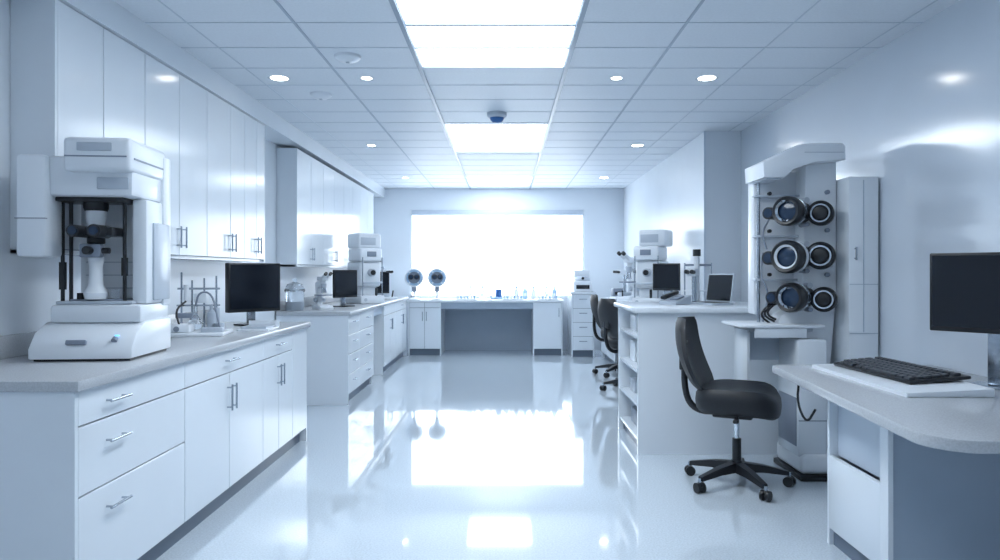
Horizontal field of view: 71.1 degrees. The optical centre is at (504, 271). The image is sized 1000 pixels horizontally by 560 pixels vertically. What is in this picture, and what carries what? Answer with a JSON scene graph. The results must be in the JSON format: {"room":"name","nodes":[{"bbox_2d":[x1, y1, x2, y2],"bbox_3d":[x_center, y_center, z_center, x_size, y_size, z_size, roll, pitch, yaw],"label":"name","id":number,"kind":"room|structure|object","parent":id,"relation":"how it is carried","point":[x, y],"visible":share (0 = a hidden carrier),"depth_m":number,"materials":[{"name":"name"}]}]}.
{"room":"laboratory","nodes":[
{"label":"laboratory","id":0,"kind":"room"},
{"bbox_2d":[0,0,346,335],"bbox_3d":[-2.250,-0.048,4.950,0.100,2.650,13.100,0,0,0],"label":"wall","id":1,"kind":"structure","parent":0,"point":[29,286],"depth_m":3.36,"materials":[{"name":"paint"}]},
{"bbox_2d":[10,0,264,261],"bbox_3d":[-2.082,-0.652,4.470,0.232,1.138,2.720,0,0,0],"label":"upper cabinet","id":2,"kind":"object","parent":1,"relation":"attached to","point":[71,76],"visible":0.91,"depth_m":3.82,"materials":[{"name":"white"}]},
{"bbox_2d":[59,0,383,197],"bbox_3d":[-2.090,-1.298,4.950,0.220,0.150,13.100,0,0,0],"label":"soffit","id":3,"kind":"structure","parent":1,"relation":"attached to","point":[108,14],"depth_m":4.64,"materials":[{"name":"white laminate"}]},
{"bbox_2d":[276,148,373,267],"bbox_3d":[-2.082,-0.623,8.690,0.232,1.140,3.920,0,0,0],"label":"upper cabinet","id":4,"kind":"object","parent":1,"relation":"attached to","point":[317,207],"visible":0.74,"depth_m":7.35,"materials":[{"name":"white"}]},
{"bbox_2d":[374,188,623,349],"bbox_3d":[0.050,-0.048,11.560,4.700,2.650,0.120,0,0,0],"label":"wall","id":5,"kind":"structure","parent":0,"point":[603,207],"depth_m":11.50,"materials":[{"name":"paint"}]},
{"bbox_2d":[410,210,584,296],"bbox_3d":[-0.125,-0.303,11.550,2.870,1.440,0.100,0,0,0],"label":"window","id":6,"kind":"structure","parent":5,"relation":"in","point":[540,249],"depth_m":11.57,"materials":[{"name":"white glass"}]},
{"bbox_2d":[156,350,851,559],"bbox_3d":[0.050,1.327,4.950,4.900,0.100,13.300,0,0,0],"label":"floor","id":7,"kind":"structure","parent":0,"point":[453,454],"depth_m":4.19,"materials":[{"name":"white tile"}]},
{"bbox_2d":[0,309,310,559],"bbox_3d":[-1.828,0.777,3.870,0.724,1.000,2.900,0,0,0],"label":"base cabinet","id":8,"kind":"object","parent":7,"relation":"on","point":[100,460],"depth_m":2.91,"materials":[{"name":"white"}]},
{"bbox_2d":[14,137,170,361],"bbox_3d":[-1.823,-0.096,3.140,0.476,0.945,0.438,0,0,-5],"label":"laboratory analyzer","id":9,"kind":"object","parent":8,"relation":"on","point":[121,186],"visible":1,"depth_m":3.04,"materials":[{"name":"white plastic"}]},
{"bbox_2d":[171,272,232,336],"bbox_3d":[-1.841,0.189,4.206,0.340,0.375,0.300,0,0,-10],"label":"apparatus","id":10,"kind":"object","parent":8,"relation":"on","point":[193,328],"visible":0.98,"depth_m":4.20,"materials":[{"name":"white plastic"}]},
{"bbox_2d":[225,263,279,325],"bbox_3d":[-1.802,0.157,4.990,0.150,0.440,0.400,0,0,40],"label":"computer monitor","id":11,"kind":"object","parent":8,"relation":"on","point":[250,288],"visible":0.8,"depth_m":4.94,"materials":[{"name":"black plastic"}]},
{"bbox_2d":[236,320,278,330],"bbox_3d":[-1.620,0.352,4.600,0.200,0.050,0.280,0,0,-4],"label":"paper tray","id":12,"kind":"object","parent":8,"relation":"on","point":[254,325],"visible":1,"depth_m":4.61,"materials":[{"name":"white plastic"}]},
{"bbox_2d":[276,294,407,404],"bbox_3d":[-1.828,0.777,8.690,0.724,1.000,4.020,0,0,0],"label":"base cabinet","id":13,"kind":"object","parent":7,"relation":"on","point":[347,346],"depth_m":6.86,"materials":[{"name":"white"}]},
{"bbox_2d":[284,278,304,310],"bbox_3d":[-2.060,0.220,6.860,0.200,0.315,0.200,0,0,0],"label":"jar","id":14,"kind":"object","parent":13,"relation":"on","point":[294,291],"visible":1,"depth_m":6.79,"materials":[{"name":"white"}]},
{"bbox_2d":[311,272,333,309],"bbox_3d":[-1.845,0.188,7.102,0.144,0.379,0.264,0,0,-40],"label":"microscope","id":15,"kind":"object","parent":13,"relation":"on","point":[320,285],"visible":1,"depth_m":7.09,"materials":[{"name":"white plastic"}]},
{"bbox_2d":[333,270,356,306],"bbox_3d":[-1.753,0.177,7.628,0.150,0.400,0.360,0,0,30],"label":"computer monitor","id":16,"kind":"object","parent":13,"relation":"on","point":[344,281],"visible":1,"depth_m":7.60,"materials":[{"name":"black plastic"}]},
{"bbox_2d":[345,233,383,303],"bbox_3d":[-1.684,-0.043,8.447,0.340,0.840,0.425,0,0,-40],"label":"automatic refractometer","id":17,"kind":"object","parent":13,"relation":"on","point":[364,252],"visible":0.96,"depth_m":8.33,"materials":[{"name":"white plastic"}]},
{"bbox_2d":[377,272,388,300],"bbox_3d":[-1.667,0.187,9.063,0.340,0.380,0.150,0,0,-30],"label":"computer monitor","id":18,"kind":"object","parent":13,"relation":"on","point":[385,274],"visible":0.27,"depth_m":9.09,"materials":[{"name":"black plastic"}]},
{"bbox_2d":[378,261,397,299],"bbox_3d":[-1.696,0.087,9.746,0.332,0.580,0.280,0,0,40],"label":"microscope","id":19,"kind":"object","parent":13,"relation":"on","point":[386,295],"visible":0.36,"depth_m":9.69,"materials":[{"name":"white plastic"}]},
{"bbox_2d":[407,298,563,355],"bbox_3d":[-0.300,0.852,11.078,2.400,0.850,0.824,0,0,0],"label":"lab bench","id":20,"kind":"object","parent":7,"relation":"on","point":[435,327],"depth_m":10.75,"materials":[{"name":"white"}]},
{"bbox_2d":[405,268,423,299],"bbox_3d":[-1.400,0.184,10.800,0.290,0.485,0.180,0,0,0],"label":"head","id":21,"kind":"object","parent":20,"relation":"on","point":[414,277],"visible":1,"depth_m":10.76},
{"bbox_2d":[428,268,446,299],"bbox_3d":[-1.050,0.184,10.820,0.290,0.485,0.180,0,0,-8],"label":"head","id":22,"kind":"object","parent":20,"relation":"on","point":[437,277],"visible":1,"depth_m":10.79},
{"bbox_2d":[456,296,476,299],"bbox_3d":[-0.600,0.397,10.850,0.320,0.060,0.200,0,0,0],"label":"tray","id":23,"kind":"object","parent":20,"relation":"on","point":[464,297],"visible":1,"depth_m":10.76,"materials":[{"name":"white plastic"}]},
{"bbox_2d":[468,286,472,297],"bbox_3d":[-0.550,0.324,11.099,0.076,0.207,0.078,0,0,0],"label":"bottle","id":24,"kind":"object","parent":20,"relation":"on","point":[470,292],"visible":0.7,"depth_m":11.07,"materials":[{"name":"clear glass"}]},
{"bbox_2d":[480,286,484,298],"bbox_3d":[-0.360,0.324,11.029,0.076,0.207,0.078,0,0,0],"label":"bottle","id":25,"kind":"object","parent":20,"relation":"on","point":[482,292],"visible":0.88,"depth_m":11.00,"materials":[{"name":"clear glass"}]},
{"bbox_2d":[490,272,506,298],"bbox_3d":[-0.100,0.217,11.150,0.260,0.420,0.220,0,0,0],"label":"glass display case","id":26,"kind":"object","parent":20,"relation":"on","point":[498,282],"visible":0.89,"depth_m":11.05,"materials":[{"name":"metal"}]},
{"bbox_2d":[502,296,522,299],"bbox_3d":[0.120,0.397,10.830,0.320,0.060,0.200,0,0,0],"label":"tray","id":27,"kind":"object","parent":20,"relation":"on","point":[503,298],"visible":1,"depth_m":10.75,"materials":[{"name":"white plastic"}]},
{"bbox_2d":[514,286,518,297],"bbox_3d":[0.180,0.324,11.099,0.076,0.207,0.078,0,0,0],"label":"bottle","id":28,"kind":"object","parent":20,"relation":"on","point":[516,292],"visible":0.7,"depth_m":11.07,"materials":[{"name":"white plastic"}]},
{"bbox_2d":[523,286,526,298],"bbox_3d":[0.320,0.324,11.169,0.076,0.207,0.078,0,0,0],"label":"bottle","id":29,"kind":"object","parent":20,"relation":"on","point":[524,289],"visible":0.98,"depth_m":11.14,"materials":[{"name":"blue plastic"}]},
{"bbox_2d":[531,286,535,298],"bbox_3d":[0.450,0.324,11.099,0.076,0.207,0.078,0,0,0],"label":"bottle","id":30,"kind":"object","parent":20,"relation":"on","point":[533,292],"visible":0.98,"depth_m":11.08,"materials":[{"name":"clear glass"}]},
{"bbox_2d":[544,286,548,297],"bbox_3d":[0.660,0.324,11.029,0.076,0.207,0.078,0,0,0],"label":"bottle","id":31,"kind":"object","parent":20,"relation":"on","point":[546,292],"visible":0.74,"depth_m":11.00,"materials":[{"name":"clear glass"}]},
{"bbox_2d":[537,296,557,299],"bbox_3d":[0.660,0.397,10.830,0.320,0.060,0.200,0,0,0],"label":"tray","id":32,"kind":"object","parent":20,"relation":"on","point":[542,297],"visible":1,"depth_m":10.75,"materials":[{"name":"white plastic"}]},
{"bbox_2d":[552,286,556,297],"bbox_3d":[0.780,0.324,11.099,0.076,0.207,0.078,0,0,0],"label":"bottle","id":33,"kind":"object","parent":20,"relation":"on","point":[554,292],"visible":0.72,"depth_m":11.07,"materials":[{"name":"clear glass"}]},
{"bbox_2d":[566,291,595,356],"bbox_3d":[1.170,0.787,10.828,0.380,0.980,0.723,0,0,0],"label":"drawer cabinet","id":34,"kind":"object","parent":7,"relation":"on","point":[580,316],"depth_m":10.50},
{"bbox_2d":[572,270,591,291],"bbox_3d":[1.180,0.132,10.748,0.280,0.330,0.305,0,0,0],"label":"laboratory analyzer","id":35,"kind":"object","parent":34,"relation":"on","point":[581,282],"visible":1,"depth_m":10.62,"materials":[{"name":"white plastic"}]},
{"bbox_2d":[590,294,617,377],"bbox_3d":[1.404,0.779,8.723,0.682,0.995,0.627,0,0,5],"label":"office chair","id":36,"kind":"object","parent":7,"relation":"on","point":[594,297],"visible":0.45,"depth_m":8.62,"materials":[{"name":"black plastic"}]},
{"bbox_2d":[598,298,617,390],"bbox_3d":[1.335,0.779,7.564,0.682,0.995,0.627,0,0,-20],"label":"office chair","id":37,"kind":"object","parent":7,"relation":"on","point":[607,312],"visible":0.57,"depth_m":7.41,"materials":[{"name":"black plastic"}]},
{"bbox_2d":[599,297,628,369],"bbox_3d":[1.663,0.827,8.125,0.534,0.900,4.590,0,0,0],"label":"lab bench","id":38,"kind":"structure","parent":7,"relation":"on","point":[611,357],"depth_m":9.86,"materials":[{"name":"white laminate"}]},
{"bbox_2d":[611,288,622,296],"bbox_3d":[1.660,0.307,10.217,0.200,0.140,0.205,0,0,0],"label":"printer","id":39,"kind":"object","parent":38,"relation":"on","point":[614,291],"visible":0.37,"depth_m":10.12,"materials":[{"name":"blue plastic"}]},
{"bbox_2d":[609,266,631,298],"bbox_3d":[1.675,0.087,9.847,0.332,0.580,0.280,0,0,-30],"label":"microscope","id":40,"kind":"object","parent":38,"relation":"on","point":[625,292],"visible":0.62,"depth_m":9.83,"materials":[{"name":"white plastic"}]},
{"bbox_2d":[617,251,639,300],"bbox_3d":[1.633,0.053,9.177,0.383,0.648,0.208,0,0,-40],"label":"microscope","id":41,"kind":"object","parent":38,"relation":"on","point":[626,259],"visible":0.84,"depth_m":9.14,"materials":[{"name":"white plastic"}]},
{"bbox_2d":[632,229,672,301],"bbox_3d":[1.632,-0.043,7.734,0.340,0.840,0.425,0,0,30],"label":"automatic refractometer","id":42,"kind":"object","parent":38,"relation":"on","point":[651,249],"visible":0.77,"depth_m":7.62,"materials":[{"name":"white plastic"}]},
{"bbox_2d":[653,263,679,294],"bbox_3d":[1.556,0.147,6.734,0.260,0.460,0.150,0,0,25],"label":"computer monitor","id":43,"kind":"object","parent":38,"relation":"on","point":[666,276],"visible":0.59,"depth_m":6.70,"materials":[{"name":"black plastic"}]},
{"bbox_2d":[614,302,777,453],"bbox_3d":[1.595,0.762,5.330,1.390,1.030,0.940,0,0,0],"label":"counter","id":44,"kind":"object","parent":7,"relation":"on","point":[653,410],"visible":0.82,"depth_m":4.90,"materials":[{"name":"white laminate"}]},
{"bbox_2d":[659,290,690,304],"bbox_3d":[1.300,0.195,5.350,0.200,0.103,0.160,0,0,-40],"label":"desk telephone","id":45,"kind":"object","parent":44,"relation":"on","point":[671,298],"visible":1,"depth_m":5.32,"materials":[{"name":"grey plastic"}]},
{"bbox_2d":[684,249,711,301],"bbox_3d":[1.677,0.087,6.215,0.280,0.580,0.332,0,0,30],"label":"microscope","id":46,"kind":"object","parent":44,"relation":"on","point":[694,272],"visible":0.56,"depth_m":6.27,"materials":[{"name":"white plastic"}]},
{"bbox_2d":[691,274,734,305],"bbox_3d":[1.568,0.130,5.324,0.217,0.234,0.280,0,0,-24],"label":"computer","id":47,"kind":"object","parent":44,"relation":"on","point":[720,288],"visible":0.91,"depth_m":5.33,"materials":[{"name":"grey plastic"}]},
{"bbox_2d":[675,316,795,501],"bbox_3d":[1.383,0.779,4.228,0.682,0.995,0.627,0,0,26],"label":"office chair","id":48,"kind":"object","parent":7,"relation":"on","point":[734,399],"visible":1,"depth_m":4.14,"materials":[{"name":"black plastic"}]},
{"bbox_2d":[722,143,844,480],"bbox_3d":[1.772,0.242,4.458,0.645,2.070,0.485,0,0,0],"label":"laboratory machine","id":49,"kind":"object","parent":7,"relation":"on","point":[792,191],"visible":0.99,"depth_m":4.40,"materials":[{"name":"white plastic"}]},
{"bbox_2d":[830,177,877,363],"bbox_3d":[2.193,0.347,4.517,0.183,1.860,0.526,0,0,0],"label":"tall cabinet","id":50,"kind":"object","parent":7,"relation":"on","point":[855,327],"visible":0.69,"depth_m":4.28,"materials":[{"name":"white metal"}]},
{"bbox_2d":[772,365,999,559],"bbox_3d":[1.785,0.887,2.910,1.010,0.780,1.700,0,0,0],"label":"desk","id":51,"kind":"object","parent":7,"relation":"on","point":[909,478],"visible":0.98,"depth_m":2.75,"materials":[{"name":"grey laminate"}]},
{"bbox_2d":[812,364,994,396],"bbox_3d":[1.765,0.480,3.200,0.350,0.034,0.860,0,0,0],"label":"keyboard tray","id":52,"kind":"object","parent":51,"relation":"on","point":[958,388],"visible":0.67,"depth_m":2.89,"materials":[{"name":"white plastic"}]},
{"bbox_2d":[833,356,970,384],"bbox_3d":[1.815,0.451,3.250,0.270,0.045,0.620,0,0,-3],"label":"keyboard","id":53,"kind":"object","parent":52,"relation":"on","point":[892,369],"visible":1,"depth_m":3.14,"materials":[{"name":"black plastic"}]},
{"bbox_2d":[930,252,999,389],"bbox_3d":[2.107,0.206,3.010,0.150,0.582,0.490,0,0,-40],"label":"computer monitor","id":54,"kind":"object","parent":51,"relation":"on","point":[964,287],"visible":0.88,"depth_m":3.06,"materials":[{"name":"black plastic"}]},
{"bbox_2d":[113,0,959,187],"bbox_3d":[0.050,-1.443,4.950,4.700,0.140,13.100,0,0,0],"label":"ceiling","id":55,"kind":"structure","parent":0,"point":[181,34],"depth_m":4.77,"materials":[{"name":"tile"}]},
{"bbox_2d":[267,75,290,81],"bbox_3d":[-1.600,-1.371,4.960,0.158,0.003,0.158,0,0,0],"label":"recessed light","id":56,"kind":"object","parent":55,"relation":"in","point":[272,77],"visible":1,"depth_m":4.96,"materials":[{"name":"white plastic"}]},
{"bbox_2d":[310,91,331,99],"bbox_3d":[-1.420,-1.351,5.400,0.170,0.045,0.170,0,0,0],"label":"smoke detector","id":57,"kind":"object","parent":55,"relation":"attached to","point":[319,95],"visible":1,"depth_m":5.35,"materials":[{"name":"white plastic"}]},
{"bbox_2d":[334,52,360,63],"bbox_3d":[-1.000,-1.351,4.450,0.170,0.045,0.170,0,0,0],"label":"smoke detector","id":58,"kind":"object","parent":55,"relation":"attached to","point":[343,57],"visible":1,"depth_m":4.40,"materials":[{"name":"white plastic"}]},
{"bbox_2d":[360,76,372,79],"bbox_3d":[-0.980,-1.371,4.960,0.094,0.003,0.094,0,0,0],"label":"recessed light","id":59,"kind":"object","parent":55,"relation":"in","point":[363,77],"visible":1,"depth_m":4.96,"materials":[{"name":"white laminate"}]},
{"bbox_2d":[395,0,582,67],"bbox_3d":[-0.080,-1.398,3.505,0.978,0.050,2.410,0,0,0],"label":"ceiling light panel","id":60,"kind":"object","parent":55,"relation":"in","point":[442,33],"depth_m":4.08,"materials":[{"name":"white plastic"}]},
{"bbox_2d":[445,124,547,151],"bbox_3d":[-0.080,-1.398,7.250,0.978,0.050,1.500,0,0,0],"label":"ceiling light panel","id":61,"kind":"object","parent":55,"relation":"in","point":[464,137],"depth_m":7.19,"materials":[{"name":"white plastic"}]},
{"bbox_2d":[487,111,506,123],"bbox_3d":[-0.070,-1.328,6.040,0.170,0.090,0.170,0,0,0],"label":"dome camera","id":62,"kind":"object","parent":55,"relation":"attached to","point":[496,117],"visible":1,"depth_m":5.99,"materials":[{"name":"grey plastic"}]},
{"bbox_2d":[467,177,531,184],"bbox_3d":[-0.080,-1.398,10.600,0.978,0.050,1.000,0,0,0],"label":"ceiling light panel","id":63,"kind":"object","parent":55,"relation":"in","point":[472,180],"depth_m":10.73,"materials":[{"name":"white plastic"}]},
{"bbox_2d":[145,0,937,188],"bbox_3d":[0.160,-1.369,4.950,4.280,0.016,13.100,0,0,0],"label":"grid","id":64,"kind":"object","parent":55,"relation":"attached to","point":[585,3],"visible":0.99,"depth_m":4.71,"materials":[{"name":"white metal"}]},
{"bbox_2d":[610,76,622,79],"bbox_3d":[0.790,-1.371,4.960,0.094,0.003,0.094,0,0,0],"label":"recessed light","id":65,"kind":"object","parent":55,"relation":"in","point":[615,77],"visible":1,"depth_m":4.96,"materials":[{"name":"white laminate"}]},
{"bbox_2d":[630,144,644,146],"bbox_3d":[1.440,-1.371,7.600,0.158,0.003,0.158,0,0,0],"label":"recessed light","id":66,"kind":"object","parent":55,"relation":"in","point":[634,145],"visible":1,"depth_m":7.59,"materials":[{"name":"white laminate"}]},
{"bbox_2d":[695,75,717,81],"bbox_3d":[1.430,-1.371,4.960,0.158,0.003,0.158,0,0,0],"label":"recessed light","id":67,"kind":"object","parent":55,"relation":"in","point":[704,78],"visible":1,"depth_m":4.96,"materials":[{"name":"white glass"}]},
{"bbox_2d":[624,0,999,376],"bbox_3d":[2.175,-0.048,4.950,0.450,2.650,13.100,0,0,0],"label":"wall","id":68,"kind":"structure","parent":0,"point":[919,114],"depth_m":4.07,"materials":[{"name":"paint"}]},
{"bbox_2d":[704,131,704,300],"bbox_3d":[1.945,-0.048,6.830,0.010,2.650,0.020,0,0,0],"label":"trim","id":69,"kind":"structure","parent":68,"relation":"attached to","point":[704,131],"depth_m":6.82,"materials":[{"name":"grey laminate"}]}
]}

